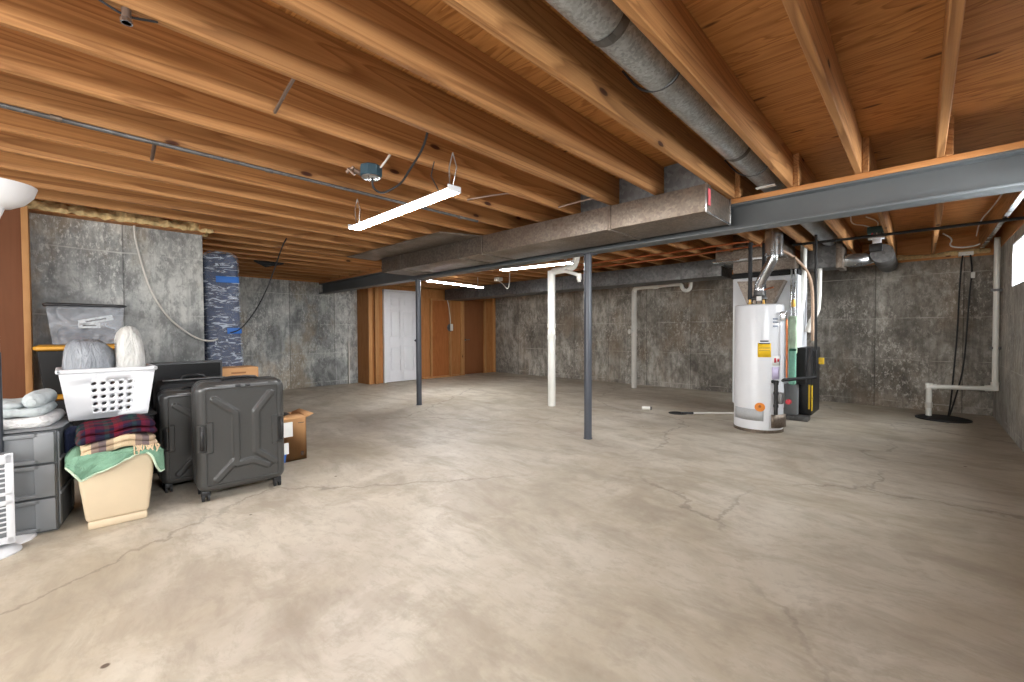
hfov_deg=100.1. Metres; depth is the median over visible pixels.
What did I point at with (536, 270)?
joist
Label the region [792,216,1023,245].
gas pipe
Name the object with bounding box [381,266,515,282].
joist
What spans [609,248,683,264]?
joist
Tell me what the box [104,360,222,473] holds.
television
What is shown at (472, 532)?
floor
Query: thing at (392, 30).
joist
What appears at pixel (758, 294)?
hood
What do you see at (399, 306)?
door
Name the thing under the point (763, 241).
copper pipe
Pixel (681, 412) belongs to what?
pipe
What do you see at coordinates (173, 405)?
suitcase
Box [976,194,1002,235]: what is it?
cable
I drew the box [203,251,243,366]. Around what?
wrapped bundle
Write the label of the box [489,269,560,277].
joist
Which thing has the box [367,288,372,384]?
stud
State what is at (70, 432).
cloth
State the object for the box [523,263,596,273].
joist
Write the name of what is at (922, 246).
sill
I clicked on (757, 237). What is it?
joist
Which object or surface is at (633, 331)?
pipe
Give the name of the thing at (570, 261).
light
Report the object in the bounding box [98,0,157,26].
socket
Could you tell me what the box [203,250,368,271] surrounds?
joist
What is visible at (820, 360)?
switch
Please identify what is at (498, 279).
junction box
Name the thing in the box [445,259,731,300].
duct
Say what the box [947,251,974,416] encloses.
cable
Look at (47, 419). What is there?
blanket
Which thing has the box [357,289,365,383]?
wall
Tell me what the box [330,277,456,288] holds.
joist
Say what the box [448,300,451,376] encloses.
stud
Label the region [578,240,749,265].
copper pipe
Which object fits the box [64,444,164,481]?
towel
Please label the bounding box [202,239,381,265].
joist
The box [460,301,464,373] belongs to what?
stud
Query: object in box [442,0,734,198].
joist
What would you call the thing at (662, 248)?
joist
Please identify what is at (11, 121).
joist
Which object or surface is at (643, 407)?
cap
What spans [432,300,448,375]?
panel
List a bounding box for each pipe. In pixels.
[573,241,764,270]
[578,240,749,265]
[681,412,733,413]
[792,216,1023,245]
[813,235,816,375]
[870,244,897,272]
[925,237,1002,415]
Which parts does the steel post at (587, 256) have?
cap plate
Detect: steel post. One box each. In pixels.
[412,279,423,404]
[578,252,596,439]
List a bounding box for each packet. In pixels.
[78,315,113,324]
[78,323,100,327]
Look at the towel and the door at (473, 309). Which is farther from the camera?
the door at (473, 309)
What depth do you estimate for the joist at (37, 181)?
3.69 m
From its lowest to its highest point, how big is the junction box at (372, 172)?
0.263 m
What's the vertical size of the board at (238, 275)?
0.245 m
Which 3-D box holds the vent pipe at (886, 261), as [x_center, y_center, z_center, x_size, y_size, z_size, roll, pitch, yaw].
[5.080,-1.111,5.837,0.229,0.229,1.300,1,2,44]
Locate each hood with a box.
[751,290,767,299]
[752,296,765,303]
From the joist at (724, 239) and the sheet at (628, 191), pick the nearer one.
the sheet at (628, 191)
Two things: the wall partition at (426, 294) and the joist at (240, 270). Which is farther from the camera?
the wall partition at (426, 294)
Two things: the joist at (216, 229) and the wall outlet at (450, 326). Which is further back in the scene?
the wall outlet at (450, 326)
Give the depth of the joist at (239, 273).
8.28 m
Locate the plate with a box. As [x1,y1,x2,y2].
[319,141,1023,283]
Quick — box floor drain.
[668,411,685,414]
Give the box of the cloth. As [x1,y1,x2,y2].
[64,426,76,465]
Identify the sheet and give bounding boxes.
[581,194,608,211]
[619,179,653,203]
[664,163,710,192]
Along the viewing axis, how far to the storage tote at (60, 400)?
3.31 m
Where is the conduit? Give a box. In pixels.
[0,102,478,222]
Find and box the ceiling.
[260,0,1023,250]
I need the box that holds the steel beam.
[319,148,1023,293]
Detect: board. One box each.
[36,200,196,231]
[238,275,447,289]
[995,198,1023,246]
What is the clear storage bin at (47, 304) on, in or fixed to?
on the storage tote at (50, 356)
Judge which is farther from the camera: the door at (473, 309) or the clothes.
the door at (473, 309)
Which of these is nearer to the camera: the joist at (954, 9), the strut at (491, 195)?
the joist at (954, 9)
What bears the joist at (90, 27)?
hanging from the ceiling
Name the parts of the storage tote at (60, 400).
lid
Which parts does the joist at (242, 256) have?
cable coil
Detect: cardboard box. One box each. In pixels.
[222,365,257,376]
[284,408,312,462]
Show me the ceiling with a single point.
(889, 52)
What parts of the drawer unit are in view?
drawer frame, drawer, drawer frame, drawer, drawer frame, drawer, rail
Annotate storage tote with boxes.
[32,343,114,393]
[55,394,83,425]
[84,406,156,421]
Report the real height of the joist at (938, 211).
0.234 m
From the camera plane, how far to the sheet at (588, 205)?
3.86 m
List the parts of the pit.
lid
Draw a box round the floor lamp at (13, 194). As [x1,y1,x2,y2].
[0,177,37,543]
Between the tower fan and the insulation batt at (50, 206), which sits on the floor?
the tower fan
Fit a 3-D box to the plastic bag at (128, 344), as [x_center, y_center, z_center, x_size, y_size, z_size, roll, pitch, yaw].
[-2.619,0.179,2.941,0.250,0.569,0.155,1,2,44]
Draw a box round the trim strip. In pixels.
[348,341,349,383]
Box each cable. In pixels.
[133,222,217,341]
[230,238,286,332]
[942,233,979,247]
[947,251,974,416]
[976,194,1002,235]
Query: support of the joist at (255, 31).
hanging from the ceiling
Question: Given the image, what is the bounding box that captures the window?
[1012,234,1023,286]
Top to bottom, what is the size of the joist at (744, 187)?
0.234 m
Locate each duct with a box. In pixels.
[382,183,730,275]
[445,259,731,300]
[545,0,837,245]
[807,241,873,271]
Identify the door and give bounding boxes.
[0,208,25,398]
[382,289,415,382]
[464,300,482,373]
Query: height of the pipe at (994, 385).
2.220 m
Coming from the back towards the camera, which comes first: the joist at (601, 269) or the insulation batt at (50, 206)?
the joist at (601, 269)
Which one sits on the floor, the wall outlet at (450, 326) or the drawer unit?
the drawer unit
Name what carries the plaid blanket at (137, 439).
on the towel
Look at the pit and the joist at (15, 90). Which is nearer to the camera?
the joist at (15, 90)
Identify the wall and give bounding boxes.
[29,213,204,390]
[238,276,357,389]
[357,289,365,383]
[495,255,993,415]
[993,224,1023,451]
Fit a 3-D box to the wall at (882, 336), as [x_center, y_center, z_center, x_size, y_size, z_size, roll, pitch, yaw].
[2.839,-0.133,9.138,10.505,2.120,0.250,1,2,44]
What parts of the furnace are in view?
foot rail, black panel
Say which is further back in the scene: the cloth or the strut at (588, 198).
the strut at (588, 198)
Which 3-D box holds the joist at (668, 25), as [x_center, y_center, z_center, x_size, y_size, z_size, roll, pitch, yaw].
[-0.097,-1.197,0.910,0.038,0.234,6.630,1,2,44]
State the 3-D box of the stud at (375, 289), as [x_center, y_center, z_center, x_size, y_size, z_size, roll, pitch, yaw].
[-2.990,-0.149,9.456,0.065,2.190,0.090,1,2,44]
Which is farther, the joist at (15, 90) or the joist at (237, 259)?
the joist at (237, 259)
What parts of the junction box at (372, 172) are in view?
cord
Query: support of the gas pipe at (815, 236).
attached to the furnace
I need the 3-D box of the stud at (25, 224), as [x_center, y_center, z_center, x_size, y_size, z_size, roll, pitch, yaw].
[-4.096,-0.016,3.631,0.260,2.190,0.040,1,2,44]
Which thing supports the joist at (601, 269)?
hanging from the ceiling
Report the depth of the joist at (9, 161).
3.35 m
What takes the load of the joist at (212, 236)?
hanging from the ceiling
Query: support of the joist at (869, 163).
hanging from the ceiling
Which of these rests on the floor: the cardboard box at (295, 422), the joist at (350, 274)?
the cardboard box at (295, 422)
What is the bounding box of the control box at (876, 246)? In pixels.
[850,216,884,252]
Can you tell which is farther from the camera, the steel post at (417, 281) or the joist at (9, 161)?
the steel post at (417, 281)
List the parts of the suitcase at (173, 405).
handle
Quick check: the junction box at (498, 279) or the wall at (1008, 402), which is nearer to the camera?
the wall at (1008, 402)
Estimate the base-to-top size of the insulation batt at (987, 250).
0.077 m
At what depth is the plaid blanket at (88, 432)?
2.56 m
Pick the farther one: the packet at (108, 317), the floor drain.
the floor drain
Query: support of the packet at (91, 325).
in the clear storage bin at (47, 304)
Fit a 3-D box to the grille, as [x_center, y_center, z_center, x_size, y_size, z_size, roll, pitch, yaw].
[-2.663,0.822,2.172,0.012,0.473,0.184,1,2,36]
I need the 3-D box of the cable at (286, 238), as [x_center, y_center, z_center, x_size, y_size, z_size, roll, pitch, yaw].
[-2.907,-0.635,5.051,0.669,1.089,0.298,0,1,-1]
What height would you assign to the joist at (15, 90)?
0.234 m
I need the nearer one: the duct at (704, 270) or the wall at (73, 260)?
the wall at (73, 260)
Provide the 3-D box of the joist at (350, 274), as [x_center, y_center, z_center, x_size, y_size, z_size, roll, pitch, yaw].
[-1.438,-1.384,9.727,0.038,0.234,4.690,1,2,44]
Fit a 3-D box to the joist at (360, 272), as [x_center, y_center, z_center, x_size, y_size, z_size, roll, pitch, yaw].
[-1.153,-1.379,9.456,0.038,0.234,4.690,1,2,44]
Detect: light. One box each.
[348,152,460,230]
[425,278,483,287]
[500,259,573,270]
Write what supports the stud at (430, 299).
attached to the wall partition at (426, 294)
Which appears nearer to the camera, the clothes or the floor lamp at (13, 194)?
the floor lamp at (13, 194)
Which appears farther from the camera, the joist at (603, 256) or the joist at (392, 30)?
the joist at (603, 256)
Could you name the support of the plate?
on the steel beam
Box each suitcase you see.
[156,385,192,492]
[191,375,283,501]
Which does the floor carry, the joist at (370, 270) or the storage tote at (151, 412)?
the storage tote at (151, 412)
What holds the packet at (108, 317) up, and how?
in the clear storage bin at (47, 304)
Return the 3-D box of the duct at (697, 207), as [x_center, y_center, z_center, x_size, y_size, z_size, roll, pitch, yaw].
[-0.059,-1.054,4.801,4.508,0.212,0.552,1,2,44]
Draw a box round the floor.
[0,372,1023,681]
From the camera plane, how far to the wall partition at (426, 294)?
10.48 m
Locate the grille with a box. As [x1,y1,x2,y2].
[0,453,15,544]
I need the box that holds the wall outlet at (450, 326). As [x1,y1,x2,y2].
[447,300,452,330]
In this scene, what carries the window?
in the wall at (1008, 402)
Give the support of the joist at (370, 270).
hanging from the ceiling
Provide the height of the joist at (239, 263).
0.234 m
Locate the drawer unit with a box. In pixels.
[3,416,74,535]
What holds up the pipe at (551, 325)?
on the floor
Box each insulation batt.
[26,199,212,236]
[896,248,990,260]
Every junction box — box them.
[346,132,427,193]
[494,273,509,288]
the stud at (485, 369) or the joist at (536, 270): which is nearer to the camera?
the joist at (536, 270)
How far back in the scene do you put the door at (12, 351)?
3.50 m
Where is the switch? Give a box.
[818,358,823,363]
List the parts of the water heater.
tank, burner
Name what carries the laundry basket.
on the storage tote at (151, 412)
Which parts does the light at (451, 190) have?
chain, chain, chain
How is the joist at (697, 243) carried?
hanging from the ceiling
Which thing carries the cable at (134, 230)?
attached to the wall at (73, 260)
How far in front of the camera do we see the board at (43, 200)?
4.07 m
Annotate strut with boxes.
[150,144,156,160]
[273,78,294,113]
[467,193,507,200]
[558,198,591,207]
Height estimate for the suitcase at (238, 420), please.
0.836 m
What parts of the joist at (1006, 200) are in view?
metal strip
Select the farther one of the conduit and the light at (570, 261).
the light at (570, 261)
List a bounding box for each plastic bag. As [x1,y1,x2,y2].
[61,338,115,409]
[114,326,145,407]
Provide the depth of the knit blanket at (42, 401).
2.45 m
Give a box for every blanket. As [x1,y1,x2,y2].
[3,388,57,418]
[3,409,65,429]
[75,414,156,445]
[80,432,159,455]
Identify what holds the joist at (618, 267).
hanging from the ceiling
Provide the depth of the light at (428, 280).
7.78 m
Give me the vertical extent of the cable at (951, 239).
0.214 m
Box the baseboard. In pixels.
[422,374,464,378]
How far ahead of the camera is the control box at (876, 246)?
4.99 m
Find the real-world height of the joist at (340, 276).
0.234 m
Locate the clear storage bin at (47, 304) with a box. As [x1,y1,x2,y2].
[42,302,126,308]
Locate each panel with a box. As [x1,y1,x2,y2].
[347,231,480,260]
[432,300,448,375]
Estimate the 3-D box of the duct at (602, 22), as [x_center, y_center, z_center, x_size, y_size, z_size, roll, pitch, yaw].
[0.820,-1.234,2.156,0.313,0.185,9.500,1,2,44]
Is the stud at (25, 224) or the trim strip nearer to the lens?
the stud at (25, 224)
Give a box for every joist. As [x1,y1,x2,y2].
[0,0,580,214]
[0,26,571,221]
[0,71,538,228]
[0,108,508,234]
[0,131,482,235]
[0,151,428,239]
[0,168,406,244]
[35,188,388,248]
[103,0,618,204]
[198,223,372,252]
[202,233,381,260]
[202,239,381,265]
[202,245,381,269]
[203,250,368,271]
[235,258,358,273]
[237,262,348,275]
[237,266,338,277]
[237,269,330,279]
[238,272,327,280]
[270,0,663,194]
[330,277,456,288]
[339,275,465,287]
[349,273,467,286]
[359,271,490,285]
[369,268,500,284]
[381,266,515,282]
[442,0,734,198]
[460,273,526,281]
[474,270,543,279]
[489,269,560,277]
[514,265,570,275]
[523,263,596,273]
[541,259,613,271]
[562,256,635,269]
[592,252,657,267]
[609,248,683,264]
[612,0,792,187]
[636,244,710,261]
[667,239,715,258]
[699,234,732,251]
[735,168,818,250]
[736,229,799,258]
[782,0,861,173]
[793,153,861,253]
[862,136,896,256]
[931,115,953,253]
[935,0,965,157]
[979,191,1023,248]
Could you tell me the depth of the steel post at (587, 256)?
4.50 m
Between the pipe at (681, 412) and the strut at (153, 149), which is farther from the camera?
the pipe at (681, 412)
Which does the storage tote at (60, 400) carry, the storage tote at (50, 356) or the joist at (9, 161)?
the storage tote at (50, 356)
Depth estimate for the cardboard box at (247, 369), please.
4.02 m
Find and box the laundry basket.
[55,363,157,420]
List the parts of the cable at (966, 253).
power cord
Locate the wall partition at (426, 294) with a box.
[365,286,492,383]
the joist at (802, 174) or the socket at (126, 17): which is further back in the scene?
the joist at (802, 174)
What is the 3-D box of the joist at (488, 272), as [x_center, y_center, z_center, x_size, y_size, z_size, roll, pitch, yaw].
[-0.012,-1.361,8.369,0.038,0.234,4.690,1,2,44]
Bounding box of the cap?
[642,406,651,409]
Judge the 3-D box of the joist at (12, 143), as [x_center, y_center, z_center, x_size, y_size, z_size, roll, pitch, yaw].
[-2.379,-1.234,3.084,0.038,0.234,6.630,1,2,44]
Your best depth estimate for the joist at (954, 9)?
1.76 m
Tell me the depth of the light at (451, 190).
2.84 m
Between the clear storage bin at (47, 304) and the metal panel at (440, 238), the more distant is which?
the metal panel at (440, 238)
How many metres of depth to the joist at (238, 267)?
7.63 m
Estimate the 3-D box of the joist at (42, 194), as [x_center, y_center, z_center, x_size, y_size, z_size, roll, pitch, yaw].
[-3.235,-1.248,3.899,0.038,0.234,6.630,1,2,44]
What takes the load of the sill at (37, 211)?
on the wall at (73, 260)
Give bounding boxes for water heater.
[734,228,816,433]
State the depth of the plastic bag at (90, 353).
2.74 m
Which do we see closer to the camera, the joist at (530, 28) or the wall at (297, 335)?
the joist at (530, 28)
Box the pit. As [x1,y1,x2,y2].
[915,414,972,423]
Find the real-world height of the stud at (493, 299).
2.190 m
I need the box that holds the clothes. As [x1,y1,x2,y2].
[57,326,115,342]
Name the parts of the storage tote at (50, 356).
lid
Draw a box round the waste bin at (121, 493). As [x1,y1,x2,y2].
[78,453,153,529]
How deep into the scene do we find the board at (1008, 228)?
4.60 m
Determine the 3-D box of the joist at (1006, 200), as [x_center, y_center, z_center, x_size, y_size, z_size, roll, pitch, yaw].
[4.595,-1.280,3.981,0.038,0.244,4.690,1,2,44]
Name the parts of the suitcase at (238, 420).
handle, handle, latch plate, handle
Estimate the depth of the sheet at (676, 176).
3.30 m
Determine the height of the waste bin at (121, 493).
0.420 m
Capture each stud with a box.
[20,206,33,393]
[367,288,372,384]
[373,287,379,383]
[429,298,432,378]
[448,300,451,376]
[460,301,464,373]
[483,299,486,372]
[492,298,495,371]
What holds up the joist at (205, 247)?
hanging from the ceiling
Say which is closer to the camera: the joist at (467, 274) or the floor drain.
the floor drain
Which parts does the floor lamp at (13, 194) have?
lamp shade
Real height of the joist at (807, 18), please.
0.234 m
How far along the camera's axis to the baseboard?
10.74 m
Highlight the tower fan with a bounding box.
[0,452,21,559]
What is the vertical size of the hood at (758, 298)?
0.095 m
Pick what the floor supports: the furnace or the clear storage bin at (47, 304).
the furnace
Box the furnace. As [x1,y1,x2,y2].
[713,232,823,421]
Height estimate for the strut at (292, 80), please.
0.061 m
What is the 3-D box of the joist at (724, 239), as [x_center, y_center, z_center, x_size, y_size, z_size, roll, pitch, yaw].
[2.841,-1.314,5.651,0.038,0.234,4.690,1,2,44]
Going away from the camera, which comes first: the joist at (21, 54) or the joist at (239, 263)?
the joist at (21, 54)
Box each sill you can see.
[28,209,204,234]
[732,232,994,273]
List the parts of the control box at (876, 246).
motor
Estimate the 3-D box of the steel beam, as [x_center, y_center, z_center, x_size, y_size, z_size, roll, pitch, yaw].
[-0.432,-1.041,5.683,9.892,0.207,0.170,1,2,44]
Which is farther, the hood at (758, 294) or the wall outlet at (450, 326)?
the wall outlet at (450, 326)
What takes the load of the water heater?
on the floor

